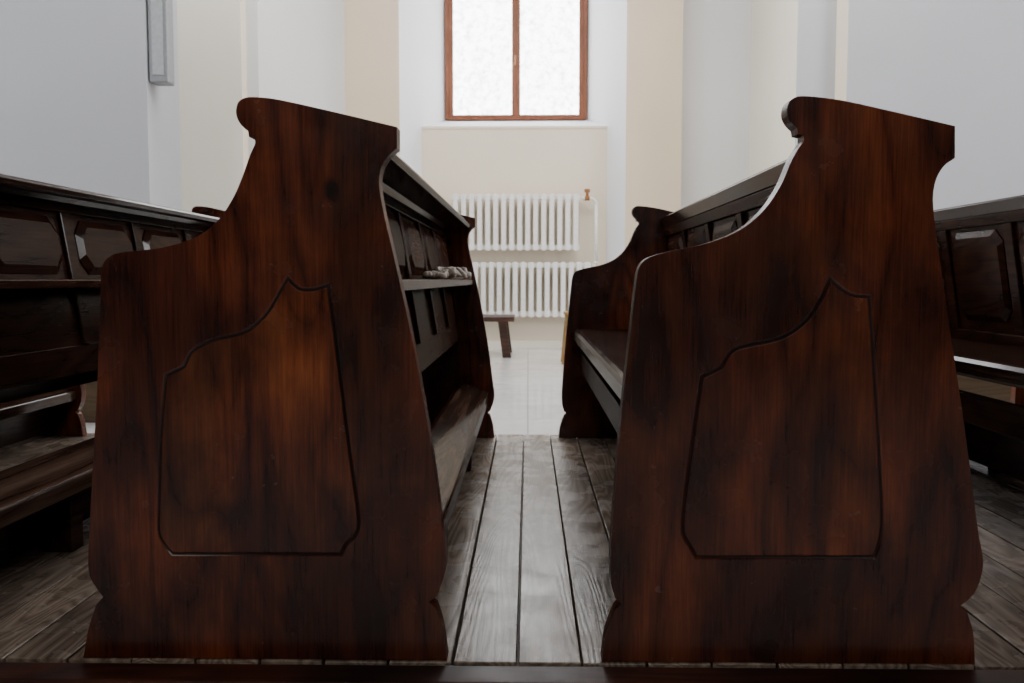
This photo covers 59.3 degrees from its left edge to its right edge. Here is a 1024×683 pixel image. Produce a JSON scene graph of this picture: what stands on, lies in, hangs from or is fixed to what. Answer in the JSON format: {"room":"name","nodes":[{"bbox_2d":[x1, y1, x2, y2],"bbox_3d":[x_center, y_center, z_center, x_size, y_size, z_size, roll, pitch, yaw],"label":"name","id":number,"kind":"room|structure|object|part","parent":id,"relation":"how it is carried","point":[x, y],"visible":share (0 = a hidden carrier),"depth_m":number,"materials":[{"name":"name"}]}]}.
{"room":"church","nodes":[
{"label":"church","id":0,"kind":"room"},
{"bbox_2d":[0,0,445,211],"bbox_3d":[-3.153,-2.484,8.924,6.690,5.420,1.837,-3,5,-33],"label":"wall","id":1,"kind":"structure","parent":0,"point":[81,109],"depth_m":8.51,"materials":[{"name":"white paint"}]},
{"bbox_2d":[147,0,174,85],"bbox_3d":[-3.081,-2.844,7.885,0.163,1.160,0.174,0,4,1],"label":"speaker","id":2,"kind":"object","parent":1,"relation":"attached to","point":[160,12],"visible":1,"depth_m":7.83},
{"bbox_2d":[150,0,163,74],"bbox_3d":[-3.081,-2.839,7.803,0.100,1.040,0.012,0,4,1],"label":"speaker grille","id":3,"kind":"object","parent":2,"relation":"attached to","point":[156,6],"depth_m":7.81,"materials":[{"name":"white metal"}]},
{"bbox_2d":[85,348,565,440],"bbox_3d":[0.073,0.608,4.151,13.200,0.100,16.200,0,4,1],"label":"floor","id":4,"kind":"structure","parent":0,"point":[527,384],"depth_m":6.73,"materials":[{"name":"stone"}]},
{"bbox_2d":[80,381,96,422],"bbox_3d":[-2.673,0.272,5.480,0.860,0.390,0.400,0,4,1],"label":"wooden step","id":5,"kind":"structure","parent":4,"relation":"on","point":[88,410],"depth_m":5.30,"materials":[{"name":"brown wood"}]},
{"bbox_2d":[483,314,514,357],"bbox_3d":[-0.645,-0.071,10.132,1.350,0.440,0.790,0,4,1],"label":"bench","id":6,"kind":"object","parent":4,"relation":"on","point":[502,319],"visible":0.46,"depth_m":9.73,"materials":[{"name":"brown wood"}]},
{"bbox_3d":[-0.645,-0.266,10.118,1.350,0.050,0.784,0,4,1],"label":"seat","id":7,"kind":"part","parent":6,"relation":"part of","materials":[{"name":"brown wood"}]},
{"bbox_3d":[-0.081,-0.021,9.774,0.139,0.389,0.090,0,4,1],"label":"leg","id":8,"kind":"part","parent":6,"relation":"part of","materials":[{"name":"brown wood"}]},
{"bbox_3d":[-0.069,-0.069,10.473,0.139,0.389,0.090,0,4,1],"label":"leg","id":9,"kind":"part","parent":6,"relation":"part of","materials":[{"name":"brown wood"}]},
{"bbox_2d":[0,433,1023,682],"bbox_3d":[0.093,0.583,2.915,7.716,0.120,2.600,0,4,1],"label":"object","id":10,"kind":"structure","parent":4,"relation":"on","point":[525,594],"depth_m":2.01,"materials":[{"name":"wood"}]},
{"bbox_2d":[0,384,86,447],"bbox_3d":[-2.349,-0.007,2.939,0.697,1.053,2.461,0,4,1],"label":"pew","id":11,"kind":"object","parent":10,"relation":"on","point":[54,413],"visible":0.13,"depth_m":4.02,"materials":[{"name":"brown wood"}]},
{"bbox_3d":[-2.161,0.391,2.962,0.024,0.215,2.386,0,4,1],"label":"kneeler rail","id":12,"kind":"part","parent":11,"relation":"part of","materials":[{"name":"brown wood"}]},
{"bbox_3d":[-2.328,-0.089,4.146,0.697,1.053,0.040,0,4,1],"label":"panel","id":13,"kind":"part","parent":11,"relation":"part of","materials":[{"name":"brown wood"}]},
{"bbox_2d":[0,174,224,565],"bbox_3d":[-1.440,-0.006,2.922,0.697,1.053,2.461,0,4,1],"label":"pew","id":14,"kind":"object","parent":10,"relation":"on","point":[56,241],"visible":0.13,"depth_m":2.47,"materials":[{"name":"brown wood"}]},
{"bbox_3d":[-1.323,-0.181,2.430,0.066,0.332,0.377,0,4,1],"label":"raised panel","id":15,"kind":"part","parent":14,"relation":"part of","materials":[{"name":"brown wood"}]},
{"bbox_3d":[-1.251,0.393,2.946,0.024,0.215,2.386,0,4,1],"label":"kneeler rail","id":16,"kind":"part","parent":14,"relation":"part of","materials":[{"name":"brown wood"}]},
{"bbox_2d":[0,279,100,288],"bbox_3d":[-1.237,-0.189,2.906,0.107,0.024,2.386,0,4,1],"label":"shelf","id":17,"kind":"object","parent":14,"relation":"attached to","point":[4,283],"depth_m":2.33,"materials":[{"name":"brown wood"}]},
{"bbox_3d":[-1.314,-0.214,2.906,0.066,0.332,0.377,0,4,1],"label":"raised panel","id":18,"kind":"part","parent":14,"relation":"part of","materials":[{"name":"brown wood"}]},
{"bbox_3d":[-1.304,-0.180,2.908,0.106,0.513,2.386,0,4,1],"label":"backrest","id":19,"kind":"part","parent":14,"relation":"part of","materials":[{"name":"brown wood"}]},
{"bbox_3d":[-1.306,-0.246,3.382,0.066,0.332,0.377,0,4,1],"label":"raised panel","id":20,"kind":"part","parent":14,"relation":"part of","materials":[{"name":"brown wood"}]},
{"bbox_3d":[-1.418,-0.088,4.130,0.697,1.053,0.040,0,4,1],"label":"panel","id":21,"kind":"part","parent":14,"relation":"part of","materials":[{"name":"brown wood"}]},
{"bbox_2d":[83,97,494,659],"bbox_3d":[-0.450,-0.005,2.905,0.697,1.053,2.461,0,4,1],"label":"pew","id":22,"kind":"object","parent":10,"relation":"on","point":[291,414],"visible":1,"depth_m":1.69,"materials":[{"name":"brown wood"}]},
{"bbox_3d":[-0.333,-0.180,2.413,0.066,0.332,0.377,0,4,1],"label":"raised panel","id":23,"kind":"part","parent":22,"relation":"part of","materials":[{"name":"brown wood"}]},
{"bbox_3d":[-0.325,-0.212,2.889,0.066,0.332,0.377,0,4,1],"label":"raised panel","id":24,"kind":"part","parent":22,"relation":"part of","materials":[{"name":"brown wood"}]},
{"bbox_3d":[-0.314,-0.178,2.891,0.106,0.513,2.386,0,4,1],"label":"backrest","id":25,"kind":"part","parent":22,"relation":"part of","materials":[{"name":"brown wood"}]},
{"bbox_3d":[-0.316,-0.245,3.365,0.066,0.332,0.377,0,4,1],"label":"raised panel","id":26,"kind":"part","parent":22,"relation":"part of","materials":[{"name":"brown wood"}]},
{"bbox_2d":[423,271,448,278],"bbox_3d":[-0.232,-0.207,2.789,0.077,0.027,0.183,0,4,1],"label":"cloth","id":27,"kind":"object","parent":22,"relation":"on","point":[429,274],"visible":1,"depth_m":2.73,"materials":[{"name":"white fabric"}]},
{"bbox_2d":[402,279,473,290],"bbox_3d":[-0.247,-0.187,2.889,0.107,0.024,2.386,0,4,1],"label":"shelf","id":28,"kind":"object","parent":22,"relation":"attached to","point":[407,284],"depth_m":2.58,"materials":[{"name":"brown wood"}]},
{"bbox_3d":[-0.308,-0.278,3.841,0.066,0.332,0.377,0,4,1],"label":"raised panel","id":29,"kind":"part","parent":22,"relation":"part of","materials":[{"name":"brown wood"}]},
{"bbox_3d":[-0.262,0.394,2.929,0.024,0.215,2.386,0,4,1],"label":"kneeler rail","id":30,"kind":"part","parent":22,"relation":"part of","materials":[{"name":"brown wood"}]},
{"bbox_2d":[435,266,456,278],"bbox_3d":[-0.226,-0.238,3.119,0.078,0.045,0.203,0,4,1],"label":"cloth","id":31,"kind":"object","parent":22,"relation":"on","point":[452,270],"visible":0.6,"depth_m":3.07,"materials":[{"name":"white fabric"}]},
{"bbox_3d":[-0.428,-0.087,4.112,0.697,1.053,0.040,0,4,1],"label":"panel","id":32,"kind":"part","parent":22,"relation":"part of","materials":[{"name":"brown wood"}]},
{"bbox_2d":[455,267,466,278],"bbox_3d":[-0.216,-0.279,3.674,0.078,0.051,0.216,0,4,1],"label":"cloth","id":33,"kind":"object","parent":22,"relation":"on","point":[462,271],"visible":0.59,"depth_m":3.62,"materials":[{"name":"white fabric"}]},
{"bbox_2d":[558,96,982,663],"bbox_3d":[0.546,-0.003,2.887,0.707,1.051,2.461,0,4,1],"label":"pew","id":34,"kind":"object","parent":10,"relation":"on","point":[767,357],"visible":1,"depth_m":1.67,"materials":[{"name":"brown wood"}]},
{"bbox_3d":[0.484,0.047,2.892,0.460,0.055,2.386,0,4,1],"label":"seat","id":35,"kind":"part","parent":34,"relation":"part of","materials":[{"name":"brown wood"}]},
{"bbox_3d":[0.567,-0.085,4.094,0.707,1.051,0.040,0,4,1],"label":"panel","id":36,"kind":"part","parent":34,"relation":"part of","materials":[{"name":"brown wood"}]},
{"bbox_3d":[0.715,-0.276,3.822,0.066,0.332,0.377,0,4,1],"label":"raised panel","id":37,"kind":"part","parent":34,"relation":"part of","materials":[{"name":"brown wood"}]},
{"bbox_3d":[0.707,-0.244,3.346,0.066,0.332,0.377,0,4,1],"label":"raised panel","id":38,"kind":"part","parent":34,"relation":"part of","materials":[{"name":"brown wood"}]},
{"bbox_3d":[0.709,-0.177,2.872,0.106,0.513,2.386,0,4,1],"label":"backrest","id":39,"kind":"part","parent":34,"relation":"part of","materials":[{"name":"brown wood"}]},
{"bbox_3d":[0.698,-0.211,2.870,0.066,0.332,0.377,0,4,1],"label":"raised panel","id":40,"kind":"part","parent":34,"relation":"part of","materials":[{"name":"brown wood"}]},
{"bbox_2d":[934,195,1023,481],"bbox_3d":[1.569,-0.001,2.869,0.708,1.051,2.461,0,4,1],"label":"pew","id":41,"kind":"object","parent":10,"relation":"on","point":[981,244],"visible":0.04,"depth_m":3.20,"materials":[{"name":"brown wood"}]},
{"bbox_3d":[1.738,-0.275,3.804,0.066,0.332,0.377,0,4,1],"label":"raised panel","id":42,"kind":"part","parent":41,"relation":"part of","materials":[{"name":"brown wood"}]},
{"bbox_3d":[1.732,-0.176,2.854,0.106,0.513,2.386,0,4,1],"label":"backrest","id":43,"kind":"part","parent":41,"relation":"part of","materials":[{"name":"brown wood"}]},
{"bbox_3d":[1.730,-0.243,3.328,0.066,0.332,0.377,0,4,1],"label":"raised panel","id":44,"kind":"part","parent":41,"relation":"part of","materials":[{"name":"brown wood"}]},
{"bbox_3d":[1.507,0.049,2.874,0.460,0.055,2.386,0,4,1],"label":"seat","id":45,"kind":"part","parent":41,"relation":"part of","materials":[{"name":"brown wood"}]},
{"bbox_3d":[1.784,0.396,2.892,0.024,0.215,2.386,0,4,1],"label":"kneeler rail","id":46,"kind":"part","parent":41,"relation":"part of","materials":[{"name":"brown wood"}]},
{"bbox_3d":[1.721,-0.210,2.852,0.066,0.332,0.377,0,4,1],"label":"raised panel","id":47,"kind":"part","parent":41,"relation":"part of","materials":[{"name":"brown wood"}]},
{"bbox_2d":[1010,387,1023,405],"bbox_3d":[2.591,0.000,2.851,0.707,1.051,2.461,0,4,1],"label":"pew","id":48,"kind":"object","parent":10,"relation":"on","point":[1017,394],"visible":0.11,"depth_m":4.07,"materials":[{"name":"brown wood"}]},
{"bbox_2d":[561,311,567,363],"bbox_3d":[0.719,-0.041,9.107,0.442,0.520,0.384,0,4,1],"label":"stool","id":49,"kind":"object","parent":4,"relation":"on","point":[565,313],"visible":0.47,"depth_m":8.96,"materials":[{"name":"brown wood"}]},
{"bbox_3d":[0.537,-0.036,9.261,0.072,0.489,0.028,0,4,1],"label":"leg","id":50,"kind":"part","parent":49,"relation":"part of","materials":[{"name":"brown wood"}]},
{"bbox_3d":[0.532,-0.016,8.962,0.072,0.489,0.028,0,4,1],"label":"leg","id":51,"kind":"part","parent":49,"relation":"part of","materials":[{"name":"brown wood"}]},
{"bbox_2d":[957,375,1010,401],"bbox_3d":[2.917,0.292,5.181,0.950,0.390,0.400,0,4,1],"label":"wooden step","id":52,"kind":"structure","parent":4,"relation":"on","point":[977,386],"depth_m":5.00,"materials":[{"name":"brown wood"}]},
{"bbox_2d":[421,120,606,340],"bbox_3d":[0.032,-1.369,11.296,2.257,2.870,0.572,0,4,1],"label":"wall","id":53,"kind":"structure","parent":0,"point":[454,161],"depth_m":10.97,"materials":[{"name":"beige paint"}]},
{"bbox_2d":[422,126,606,128],"bbox_3d":[0.027,-2.599,10.935,2.249,0.034,0.040,0,4,1],"label":"trim","id":54,"kind":"structure","parent":53,"relation":"attached to","point":[423,127],"depth_m":10.91,"materials":[{"name":"beige paint"}]},
{"bbox_2d":[452,194,579,250],"bbox_3d":[0.045,-1.439,10.899,1.540,0.675,0.209,0,4,1],"label":"radiator","id":55,"kind":"object","parent":53,"relation":"attached to","point":[463,197],"visible":0.94,"depth_m":10.80,"materials":[{"name":"metal"}]},
{"bbox_2d":[445,0,587,120],"bbox_3d":[0.051,-4.039,11.361,1.799,2.450,0.137,0,4,1],"label":"window","id":56,"kind":"structure","parent":53,"relation":"in","point":[583,4],"depth_m":11.38,"materials":[{"name":"brown wood"}]},
{"bbox_3d":[-0.374,-4.031,11.388,0.848,2.370,0.060,0,4,1],"label":"sash","id":57,"kind":"part","parent":56,"relation":"part of","materials":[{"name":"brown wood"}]},
{"bbox_3d":[0.476,-4.030,11.373,0.848,2.370,0.060,0,4,1],"label":"sash","id":58,"kind":"part","parent":56,"relation":"part of","materials":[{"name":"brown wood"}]},
{"bbox_2d":[488,341,561,348],"bbox_3d":[0.026,0.040,11.080,2.217,0.090,0.049,0,4,1],"label":"baseboard","id":59,"kind":"structure","parent":53,"relation":"attached to","point":[491,344],"depth_m":11.05,"materials":[{"name":"white paint"}]},
{"bbox_2d":[472,262,590,316],"bbox_3d":[0.233,-0.631,10.951,1.445,0.665,0.209,0,4,1],"label":"radiator","id":60,"kind":"object","parent":53,"relation":"attached to","point":[482,265],"visible":0.84,"depth_m":10.85,"materials":[{"name":"metal"}]},
{"bbox_2d":[581,189,597,266],"bbox_3d":[0.935,-1.364,10.853,0.197,0.939,0.068,0,4,1],"label":"pipe","id":61,"kind":"object","parent":60,"relation":"attached to","point":[587,197],"visible":0.98,"depth_m":10.83,"materials":[{"name":"metal"}]},
{"bbox_2d":[587,0,1023,262],"bbox_3d":[3.490,-2.511,9.313,6.530,5.420,1.645,2,4,28],"label":"wall","id":62,"kind":"structure","parent":0,"point":[690,96],"depth_m":9.82,"materials":[{"name":"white paint"}]}
]}

